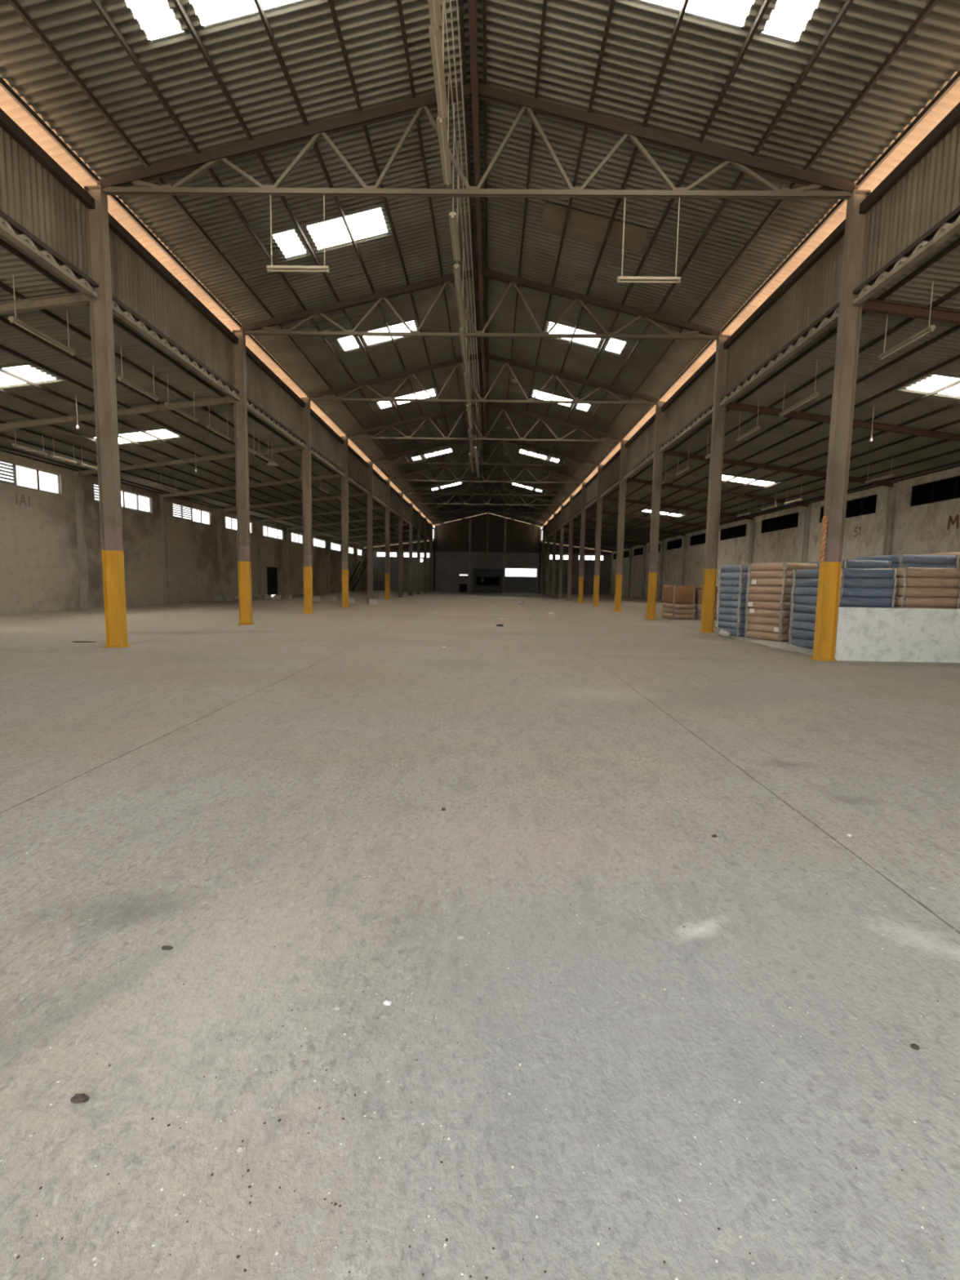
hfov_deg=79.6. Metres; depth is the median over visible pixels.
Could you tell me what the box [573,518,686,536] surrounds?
beam
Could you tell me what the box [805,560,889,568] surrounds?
mattress
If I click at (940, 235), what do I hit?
girder
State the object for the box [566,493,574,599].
steel column
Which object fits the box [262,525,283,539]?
window
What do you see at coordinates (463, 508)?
roof truss
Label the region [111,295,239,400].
girder
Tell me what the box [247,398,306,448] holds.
girder
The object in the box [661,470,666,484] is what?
light
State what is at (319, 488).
light
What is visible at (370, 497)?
steel column
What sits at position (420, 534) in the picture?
beam
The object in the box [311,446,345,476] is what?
girder
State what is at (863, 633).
wall
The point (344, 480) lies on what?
steel column
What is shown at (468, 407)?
light
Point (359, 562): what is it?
stair
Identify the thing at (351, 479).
girder
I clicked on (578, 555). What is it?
window
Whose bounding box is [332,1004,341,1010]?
chip
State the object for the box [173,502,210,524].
window
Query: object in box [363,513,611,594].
wall
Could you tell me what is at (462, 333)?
light
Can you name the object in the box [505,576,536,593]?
door
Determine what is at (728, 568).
mattress
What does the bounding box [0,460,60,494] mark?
window
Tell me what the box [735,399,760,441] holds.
light
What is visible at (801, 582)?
mattress
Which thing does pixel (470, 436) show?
light
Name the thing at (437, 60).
light
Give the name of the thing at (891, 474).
light
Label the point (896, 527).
wall
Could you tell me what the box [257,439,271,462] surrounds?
light
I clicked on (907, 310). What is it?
beam
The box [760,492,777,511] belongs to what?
light
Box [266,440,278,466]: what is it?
pendant lamp
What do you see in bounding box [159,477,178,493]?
light
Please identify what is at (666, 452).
beam
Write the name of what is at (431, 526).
steel column
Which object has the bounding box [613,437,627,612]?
steel column
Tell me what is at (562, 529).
steel column
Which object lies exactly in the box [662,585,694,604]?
foam block
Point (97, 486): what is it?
window
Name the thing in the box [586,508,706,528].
beam
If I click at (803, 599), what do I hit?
mattress
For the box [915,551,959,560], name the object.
mattress
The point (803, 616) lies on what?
mattress
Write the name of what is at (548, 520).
steel column
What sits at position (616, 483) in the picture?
girder
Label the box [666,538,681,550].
window
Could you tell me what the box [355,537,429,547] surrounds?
beam
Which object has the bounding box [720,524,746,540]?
window
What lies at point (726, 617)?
mattress
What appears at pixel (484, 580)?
cabin
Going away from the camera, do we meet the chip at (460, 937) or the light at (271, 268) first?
the chip at (460, 937)
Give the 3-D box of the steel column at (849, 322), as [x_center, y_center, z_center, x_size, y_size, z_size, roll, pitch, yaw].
[7.211,-4.144,11.513,0.400,9.161,0.300,1,6,1]
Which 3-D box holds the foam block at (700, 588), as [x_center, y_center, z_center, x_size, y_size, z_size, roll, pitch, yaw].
[10.038,-2.336,25.825,0.989,0.170,1.534,1,6,1]
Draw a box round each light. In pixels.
[8,275,75,355]
[11,429,47,456]
[50,438,77,464]
[79,447,97,470]
[117,344,158,400]
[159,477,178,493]
[164,377,198,422]
[206,408,231,440]
[248,442,256,454]
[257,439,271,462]
[266,194,329,273]
[298,460,311,484]
[318,482,328,493]
[427,0,442,29]
[428,0,448,120]
[436,2,452,186]
[448,86,460,262]
[453,183,466,328]
[458,246,469,374]
[462,306,471,405]
[466,349,472,429]
[467,428,473,453]
[468,434,473,472]
[473,398,479,478]
[617,196,680,284]
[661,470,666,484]
[675,448,689,475]
[704,436,710,459]
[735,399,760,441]
[736,508,751,517]
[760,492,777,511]
[778,360,819,417]
[784,487,803,504]
[864,456,894,484]
[877,280,936,360]
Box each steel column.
[84,180,130,647]
[231,326,253,624]
[301,395,313,613]
[341,434,349,607]
[366,459,373,602]
[384,477,390,599]
[398,491,402,597]
[408,502,413,595]
[417,510,420,594]
[423,516,426,593]
[429,523,432,591]
[540,524,545,594]
[545,518,551,595]
[551,511,556,596]
[557,503,564,598]
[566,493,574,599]
[577,480,586,603]
[592,462,604,606]
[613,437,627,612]
[645,398,665,619]
[698,331,730,633]
[809,184,871,661]
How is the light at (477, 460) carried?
hanging from the ceiling at (844, 90)
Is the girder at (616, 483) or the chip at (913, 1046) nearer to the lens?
the chip at (913, 1046)
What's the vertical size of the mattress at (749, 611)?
0.210 m
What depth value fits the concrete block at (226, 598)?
36.56 m
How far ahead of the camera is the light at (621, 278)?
11.24 m
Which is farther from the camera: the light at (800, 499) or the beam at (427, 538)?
the beam at (427, 538)
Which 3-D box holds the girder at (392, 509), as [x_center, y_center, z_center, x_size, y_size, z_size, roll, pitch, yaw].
[-6.955,-10.452,46.885,0.140,0.270,6.110,1,6,1]
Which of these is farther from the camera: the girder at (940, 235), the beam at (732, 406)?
the beam at (732, 406)
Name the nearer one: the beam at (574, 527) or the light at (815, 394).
the light at (815, 394)
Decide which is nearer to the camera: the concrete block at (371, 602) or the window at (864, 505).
the window at (864, 505)
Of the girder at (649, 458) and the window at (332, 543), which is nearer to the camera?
the girder at (649, 458)
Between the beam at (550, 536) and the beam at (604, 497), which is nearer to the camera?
the beam at (604, 497)
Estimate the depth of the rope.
11.63 m
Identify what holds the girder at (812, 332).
attached to the wall at (923, 189)
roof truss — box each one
[99,83,854,199]
[242,267,719,339]
[308,352,657,404]
[346,402,622,442]
[371,433,599,466]
[389,455,582,483]
[402,471,570,496]
[412,484,561,506]
[420,494,554,513]
[426,502,547,519]
[431,509,542,525]
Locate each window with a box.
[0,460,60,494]
[93,483,151,512]
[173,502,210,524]
[225,515,252,533]
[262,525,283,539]
[291,532,302,543]
[313,537,325,548]
[332,542,341,551]
[376,551,396,557]
[577,555,604,560]
[622,550,629,558]
[633,546,643,555]
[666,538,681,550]
[689,533,706,546]
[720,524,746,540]
[760,511,798,533]
[819,494,876,522]
[910,475,959,506]
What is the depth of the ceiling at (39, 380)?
19.23 m
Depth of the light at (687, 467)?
23.85 m
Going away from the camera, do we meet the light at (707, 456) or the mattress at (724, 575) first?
the mattress at (724, 575)
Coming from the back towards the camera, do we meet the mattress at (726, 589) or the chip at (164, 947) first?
the mattress at (726, 589)
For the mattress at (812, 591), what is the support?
on the mattress at (803, 599)
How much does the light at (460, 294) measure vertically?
2.422 m
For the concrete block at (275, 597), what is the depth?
39.83 m
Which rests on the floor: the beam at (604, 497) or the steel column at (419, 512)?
the steel column at (419, 512)
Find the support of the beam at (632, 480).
attached to the ceiling at (917, 385)
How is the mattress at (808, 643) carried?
on the floor
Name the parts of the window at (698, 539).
pane, pane, pane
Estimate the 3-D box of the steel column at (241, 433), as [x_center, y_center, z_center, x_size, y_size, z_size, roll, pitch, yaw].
[-7.499,-5.063,18.178,0.400,9.161,0.300,1,6,1]
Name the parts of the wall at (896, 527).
wall plate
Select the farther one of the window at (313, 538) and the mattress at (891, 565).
the window at (313, 538)
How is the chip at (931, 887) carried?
on the floor
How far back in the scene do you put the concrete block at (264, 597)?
39.65 m
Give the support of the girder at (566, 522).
attached to the wall at (923, 189)
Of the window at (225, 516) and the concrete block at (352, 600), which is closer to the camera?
the concrete block at (352, 600)
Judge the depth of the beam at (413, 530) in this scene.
63.10 m
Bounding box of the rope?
[818,515,827,562]
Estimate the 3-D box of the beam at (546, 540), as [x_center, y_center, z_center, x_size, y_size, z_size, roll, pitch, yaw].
[13.457,-12.374,75.597,9.796,1.398,0.120,1,6,1]
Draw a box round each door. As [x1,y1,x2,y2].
[266,566,277,595]
[458,583,466,591]
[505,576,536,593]
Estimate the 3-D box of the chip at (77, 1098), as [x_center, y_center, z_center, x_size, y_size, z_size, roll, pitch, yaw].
[-1.147,1.310,1.649,0.049,0.023,0.027,1,6,1]
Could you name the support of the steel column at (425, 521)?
on the floor
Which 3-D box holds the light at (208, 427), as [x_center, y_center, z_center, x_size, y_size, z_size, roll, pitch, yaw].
[-8.567,-7.181,18.885,0.120,0.885,1.480,1,6,1]
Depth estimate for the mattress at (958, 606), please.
13.03 m
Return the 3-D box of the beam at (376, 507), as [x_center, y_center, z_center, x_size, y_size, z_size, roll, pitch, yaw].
[-12.118,-9.575,43.812,9.796,1.398,0.120,1,6,1]
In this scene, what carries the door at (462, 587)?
in the wall at (457, 549)
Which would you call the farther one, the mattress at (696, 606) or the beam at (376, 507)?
the beam at (376, 507)
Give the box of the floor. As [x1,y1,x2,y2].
[0,590,959,1279]
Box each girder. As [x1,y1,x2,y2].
[0,210,97,297]
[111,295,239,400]
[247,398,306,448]
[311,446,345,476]
[348,475,370,494]
[373,493,387,507]
[390,506,400,517]
[402,515,411,524]
[413,524,419,530]
[561,518,569,527]
[570,509,581,519]
[582,497,596,511]
[599,478,619,498]
[622,451,653,480]
[657,404,712,453]
[720,302,839,406]
[853,206,959,304]
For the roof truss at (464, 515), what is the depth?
75.43 m
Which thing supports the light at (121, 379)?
hanging from the ceiling at (39, 380)
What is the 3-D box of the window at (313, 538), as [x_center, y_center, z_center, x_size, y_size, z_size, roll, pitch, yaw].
[-16.842,-10.119,60.288,0.070,0.820,4.450,1,6,1]
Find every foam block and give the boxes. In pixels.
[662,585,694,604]
[693,586,719,590]
[693,589,720,604]
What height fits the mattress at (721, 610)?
0.206 m
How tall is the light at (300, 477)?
0.885 m
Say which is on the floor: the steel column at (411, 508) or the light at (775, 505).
the steel column at (411, 508)
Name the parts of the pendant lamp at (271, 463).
lamp shade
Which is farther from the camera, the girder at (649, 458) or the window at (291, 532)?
the window at (291, 532)
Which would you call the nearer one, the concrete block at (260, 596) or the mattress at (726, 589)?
the mattress at (726, 589)
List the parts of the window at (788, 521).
pane, pane, pane, pane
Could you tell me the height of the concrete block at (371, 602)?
0.340 m
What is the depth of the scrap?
12.88 m
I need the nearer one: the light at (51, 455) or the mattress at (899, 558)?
the mattress at (899, 558)
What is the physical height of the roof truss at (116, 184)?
1.968 m
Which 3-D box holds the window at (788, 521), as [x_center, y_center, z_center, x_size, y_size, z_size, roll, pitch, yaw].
[17.700,-6.883,34.004,0.070,0.820,4.450,1,6,1]
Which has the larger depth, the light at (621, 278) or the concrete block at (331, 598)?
the concrete block at (331, 598)
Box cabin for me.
[472,568,503,592]
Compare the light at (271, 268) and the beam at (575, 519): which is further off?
the beam at (575, 519)
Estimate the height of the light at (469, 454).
2.333 m
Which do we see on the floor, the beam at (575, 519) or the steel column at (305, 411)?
the steel column at (305, 411)
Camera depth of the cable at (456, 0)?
11.16 m
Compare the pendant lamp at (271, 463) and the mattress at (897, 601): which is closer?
the mattress at (897, 601)
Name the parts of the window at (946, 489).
pane, pane, pane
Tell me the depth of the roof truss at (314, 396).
23.95 m
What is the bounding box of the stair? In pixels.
[348,555,367,591]
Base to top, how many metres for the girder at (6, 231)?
0.270 m
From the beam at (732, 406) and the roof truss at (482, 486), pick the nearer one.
the beam at (732, 406)
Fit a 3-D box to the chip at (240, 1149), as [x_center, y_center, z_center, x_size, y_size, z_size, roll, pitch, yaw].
[-0.629,1.338,1.513,0.022,0.012,0.015,4,6,25]
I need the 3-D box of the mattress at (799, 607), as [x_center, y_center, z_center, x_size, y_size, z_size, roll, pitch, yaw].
[8.597,-0.727,13.791,1.335,0.209,2.032,1,6,1]
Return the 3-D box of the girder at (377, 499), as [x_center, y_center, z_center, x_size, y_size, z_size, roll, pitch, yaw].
[-7.067,-9.802,40.450,0.140,0.270,6.110,1,6,1]
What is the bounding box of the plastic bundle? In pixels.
[717,629,730,636]
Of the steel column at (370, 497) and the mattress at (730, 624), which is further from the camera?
the steel column at (370, 497)
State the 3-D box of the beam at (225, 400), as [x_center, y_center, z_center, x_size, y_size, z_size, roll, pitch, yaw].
[-12.566,-6.973,18.073,9.796,1.398,0.120,1,6,1]
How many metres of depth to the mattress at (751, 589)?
15.85 m
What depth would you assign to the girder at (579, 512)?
46.92 m
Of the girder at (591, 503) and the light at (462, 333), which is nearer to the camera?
the light at (462, 333)
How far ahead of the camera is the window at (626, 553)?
72.17 m
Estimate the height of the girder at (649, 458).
0.270 m
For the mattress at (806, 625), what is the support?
on the mattress at (802, 633)
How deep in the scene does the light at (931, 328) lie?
11.00 m
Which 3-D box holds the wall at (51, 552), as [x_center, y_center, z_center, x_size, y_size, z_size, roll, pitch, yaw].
[-17.175,-5.774,40.076,0.360,6.140,83.300,1,6,1]
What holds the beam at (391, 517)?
attached to the ceiling at (39, 380)
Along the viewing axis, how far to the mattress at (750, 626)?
15.97 m
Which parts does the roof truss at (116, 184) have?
gusset plate, gusset plate, gusset plate, gusset plate, gusset plate, gusset plate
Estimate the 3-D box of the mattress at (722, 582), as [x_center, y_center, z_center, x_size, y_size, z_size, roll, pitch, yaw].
[7.878,-1.715,17.325,1.003,0.206,0.999,-1,6,-17]
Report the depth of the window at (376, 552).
81.10 m
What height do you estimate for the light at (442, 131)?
1.887 m
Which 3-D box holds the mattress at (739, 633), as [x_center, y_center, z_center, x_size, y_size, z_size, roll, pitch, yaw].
[7.859,-0.251,17.457,0.995,0.206,0.992,-1,6,-17]
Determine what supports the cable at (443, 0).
attached to the ceiling at (844, 90)
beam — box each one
[0,292,89,315]
[0,395,233,431]
[73,445,302,475]
[160,474,341,497]
[218,492,366,511]
[257,506,384,522]
[288,515,398,529]
[311,523,408,535]
[328,528,417,540]
[348,533,423,543]
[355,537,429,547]
[545,539,616,551]
[550,536,631,548]
[556,531,644,545]
[564,525,662,541]
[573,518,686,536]
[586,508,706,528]
[603,496,754,519]
[626,477,808,506]
[662,449,897,487]
[725,401,959,441]
[862,298,959,324]
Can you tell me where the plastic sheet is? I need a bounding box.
[729,635,813,656]
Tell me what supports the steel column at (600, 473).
on the floor
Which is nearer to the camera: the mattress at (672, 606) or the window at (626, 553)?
the mattress at (672, 606)
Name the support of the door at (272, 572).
in the wall at (51, 552)
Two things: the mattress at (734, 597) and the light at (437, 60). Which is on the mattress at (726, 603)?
the mattress at (734, 597)
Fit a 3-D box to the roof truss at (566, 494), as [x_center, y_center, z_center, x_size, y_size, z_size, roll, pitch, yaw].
[0.559,-13.512,49.697,14.560,1.968,0.120,1,6,1]
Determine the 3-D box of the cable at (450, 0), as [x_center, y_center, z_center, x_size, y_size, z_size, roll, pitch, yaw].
[-0.215,-10.536,20.652,0.020,0.071,32.000,1,6,1]
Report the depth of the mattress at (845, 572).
12.80 m
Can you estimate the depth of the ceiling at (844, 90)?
11.95 m
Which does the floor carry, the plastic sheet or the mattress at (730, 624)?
the plastic sheet
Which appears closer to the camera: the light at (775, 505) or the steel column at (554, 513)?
the light at (775, 505)
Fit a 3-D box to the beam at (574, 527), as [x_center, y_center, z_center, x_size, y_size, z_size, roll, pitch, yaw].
[13.121,-10.423,56.293,9.796,1.398,0.120,1,6,1]
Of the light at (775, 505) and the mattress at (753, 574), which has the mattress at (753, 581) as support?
the mattress at (753, 574)
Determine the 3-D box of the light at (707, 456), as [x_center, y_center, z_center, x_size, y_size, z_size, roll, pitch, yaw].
[8.393,-7.082,20.600,0.120,0.902,1.500,1,6,1]
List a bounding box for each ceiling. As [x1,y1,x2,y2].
[0,0,959,528]
[0,222,433,548]
[541,217,959,551]
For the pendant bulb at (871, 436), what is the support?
hanging from the ceiling at (917, 385)
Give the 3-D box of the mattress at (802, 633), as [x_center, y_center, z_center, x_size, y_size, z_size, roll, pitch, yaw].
[8.572,-0.091,13.860,1.335,0.209,2.032,1,6,1]
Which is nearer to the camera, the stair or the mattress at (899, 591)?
the mattress at (899, 591)
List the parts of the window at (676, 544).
pane, pane, pane, pane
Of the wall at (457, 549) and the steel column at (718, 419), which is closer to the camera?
the steel column at (718, 419)
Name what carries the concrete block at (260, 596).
on the floor
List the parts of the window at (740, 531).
pane, pane, pane, pane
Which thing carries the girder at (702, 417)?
attached to the wall at (923, 189)
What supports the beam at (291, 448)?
attached to the ceiling at (39, 380)
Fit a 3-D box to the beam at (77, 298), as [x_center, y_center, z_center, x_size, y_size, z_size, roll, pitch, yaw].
[-12.678,-6.323,11.638,9.796,1.398,0.120,1,6,1]
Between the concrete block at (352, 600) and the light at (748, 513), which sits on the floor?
the concrete block at (352, 600)
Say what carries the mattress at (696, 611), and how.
on the mattress at (698, 616)
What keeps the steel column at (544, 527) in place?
on the floor
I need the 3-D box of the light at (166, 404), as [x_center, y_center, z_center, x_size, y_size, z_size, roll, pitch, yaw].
[-8.607,-6.951,16.612,0.120,0.885,1.650,1,6,1]
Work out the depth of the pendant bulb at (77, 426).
16.73 m
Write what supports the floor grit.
on the floor
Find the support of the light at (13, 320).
hanging from the ceiling at (39, 380)
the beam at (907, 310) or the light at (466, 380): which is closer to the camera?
the beam at (907, 310)
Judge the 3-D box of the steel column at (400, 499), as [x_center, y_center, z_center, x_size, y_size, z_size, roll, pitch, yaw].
[-6.939,-8.316,50.352,0.400,9.161,0.300,1,6,1]
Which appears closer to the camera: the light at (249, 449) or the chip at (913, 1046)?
the chip at (913, 1046)
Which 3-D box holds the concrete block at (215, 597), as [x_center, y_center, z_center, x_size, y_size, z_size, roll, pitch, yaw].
[-16.549,-2.628,36.412,0.500,0.340,0.260,-1,6,-16]
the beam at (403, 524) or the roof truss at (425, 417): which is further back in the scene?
the beam at (403, 524)
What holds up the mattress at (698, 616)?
on the floor
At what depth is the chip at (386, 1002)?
2.04 m
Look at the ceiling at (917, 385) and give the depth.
18.70 m
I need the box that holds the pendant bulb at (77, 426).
[75,394,79,429]
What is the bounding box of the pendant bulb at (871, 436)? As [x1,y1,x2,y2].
[869,406,874,441]
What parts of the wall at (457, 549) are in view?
gable post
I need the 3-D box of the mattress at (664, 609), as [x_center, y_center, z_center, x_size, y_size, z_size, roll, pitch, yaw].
[8.919,-1.319,25.931,1.021,0.216,1.677,1,6,1]
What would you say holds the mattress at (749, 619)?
on the mattress at (750, 626)
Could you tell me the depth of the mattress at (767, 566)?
15.75 m
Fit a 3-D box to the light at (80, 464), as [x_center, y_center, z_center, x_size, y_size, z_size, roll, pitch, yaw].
[-14.895,-6.905,22.054,0.120,0.689,1.150,1,6,1]
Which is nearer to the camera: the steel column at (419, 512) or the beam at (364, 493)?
the beam at (364, 493)
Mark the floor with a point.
(654, 673)
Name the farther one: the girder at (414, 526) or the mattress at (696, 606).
the girder at (414, 526)
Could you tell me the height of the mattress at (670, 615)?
0.216 m
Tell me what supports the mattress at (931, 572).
on the mattress at (900, 581)
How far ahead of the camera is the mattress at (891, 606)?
12.85 m
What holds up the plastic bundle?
on the floor
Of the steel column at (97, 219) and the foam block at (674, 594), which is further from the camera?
the foam block at (674, 594)
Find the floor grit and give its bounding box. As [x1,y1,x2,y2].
[0,661,959,1279]
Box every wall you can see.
[0,107,434,539]
[0,448,364,614]
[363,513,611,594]
[541,102,959,541]
[610,464,959,599]
[834,606,959,662]
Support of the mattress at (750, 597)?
on the mattress at (751, 604)
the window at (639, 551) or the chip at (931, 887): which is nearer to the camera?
the chip at (931, 887)
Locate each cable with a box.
[443,0,479,448]
[449,0,480,443]
[456,0,482,443]
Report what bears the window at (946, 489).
in the wall at (896, 527)
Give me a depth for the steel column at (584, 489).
43.70 m
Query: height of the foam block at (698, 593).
0.620 m
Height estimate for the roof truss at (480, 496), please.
1.968 m
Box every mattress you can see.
[661,612,693,618]
[662,602,694,608]
[662,607,694,613]
[693,603,719,609]
[693,608,719,614]
[693,613,718,619]
[716,620,747,629]
[716,626,747,636]
[717,593,748,600]
[717,606,747,615]
[717,613,746,622]
[718,586,749,593]
[719,572,751,579]
[719,579,757,586]
[719,600,748,608]
[720,564,750,572]
[745,630,791,641]
[746,593,795,601]
[746,600,795,609]
[746,608,794,617]
[746,615,794,625]
[746,622,793,633]
[747,586,799,594]
[748,570,796,578]
[749,562,817,570]
[749,577,795,586]
[789,628,814,639]
[790,636,813,648]
[791,603,891,613]
[791,611,815,622]
[791,620,815,631]
[792,586,894,597]
[792,595,893,607]
[793,568,895,578]
[794,577,896,587]
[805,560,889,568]
[853,554,956,564]
[871,567,959,577]
[888,563,957,568]
[889,605,956,608]
[890,586,959,597]
[890,595,958,607]
[891,577,959,587]
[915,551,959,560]
[951,560,959,568]
[955,597,959,607]
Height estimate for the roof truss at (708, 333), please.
1.968 m
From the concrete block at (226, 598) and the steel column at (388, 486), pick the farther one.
the steel column at (388, 486)
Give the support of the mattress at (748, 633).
on the plastic sheet
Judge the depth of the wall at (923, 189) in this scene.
12.48 m
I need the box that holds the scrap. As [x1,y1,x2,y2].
[72,640,96,642]
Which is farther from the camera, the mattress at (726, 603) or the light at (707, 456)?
the light at (707, 456)
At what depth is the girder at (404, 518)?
53.45 m
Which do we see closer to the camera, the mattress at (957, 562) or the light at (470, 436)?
the mattress at (957, 562)
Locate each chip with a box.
[70,1093,88,1102]
[161,945,173,950]
[235,1146,245,1153]
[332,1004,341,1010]
[382,1000,391,1005]
[457,935,463,939]
[910,1043,919,1049]
[926,885,936,889]
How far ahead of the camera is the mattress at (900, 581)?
12.77 m
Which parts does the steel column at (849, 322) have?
plate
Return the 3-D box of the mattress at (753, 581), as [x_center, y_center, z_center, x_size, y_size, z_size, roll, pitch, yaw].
[8.512,-1.624,16.234,1.342,0.210,1.250,-2,6,-23]
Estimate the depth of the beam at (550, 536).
69.15 m
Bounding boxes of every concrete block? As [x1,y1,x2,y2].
[213,595,222,600]
[223,595,232,601]
[257,594,266,599]
[262,595,271,599]
[273,595,281,599]
[284,594,292,599]
[312,596,319,601]
[329,596,337,601]
[349,597,355,603]
[368,599,377,604]
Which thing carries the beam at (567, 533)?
attached to the ceiling at (917, 385)
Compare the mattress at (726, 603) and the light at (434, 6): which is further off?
the mattress at (726, 603)
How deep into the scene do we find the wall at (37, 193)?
13.04 m
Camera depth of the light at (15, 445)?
19.07 m
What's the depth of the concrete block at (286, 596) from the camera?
41.54 m
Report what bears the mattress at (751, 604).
on the mattress at (749, 611)
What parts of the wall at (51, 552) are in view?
wall plate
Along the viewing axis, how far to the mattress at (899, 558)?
14.79 m
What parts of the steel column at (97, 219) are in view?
plate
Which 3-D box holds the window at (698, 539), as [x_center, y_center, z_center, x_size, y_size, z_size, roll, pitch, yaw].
[17.924,-8.184,46.873,0.070,0.820,4.450,1,6,1]
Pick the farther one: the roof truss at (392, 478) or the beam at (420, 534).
the beam at (420, 534)
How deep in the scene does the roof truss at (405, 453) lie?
36.81 m
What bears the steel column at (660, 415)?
on the floor
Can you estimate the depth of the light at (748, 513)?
32.85 m
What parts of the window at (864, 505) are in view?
pane, pane, pane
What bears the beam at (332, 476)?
attached to the ceiling at (39, 380)
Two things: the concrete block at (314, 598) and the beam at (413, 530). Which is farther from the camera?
the beam at (413, 530)
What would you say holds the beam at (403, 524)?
attached to the ceiling at (39, 380)
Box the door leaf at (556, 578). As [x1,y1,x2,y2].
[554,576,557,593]
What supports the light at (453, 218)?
hanging from the ceiling at (844, 90)

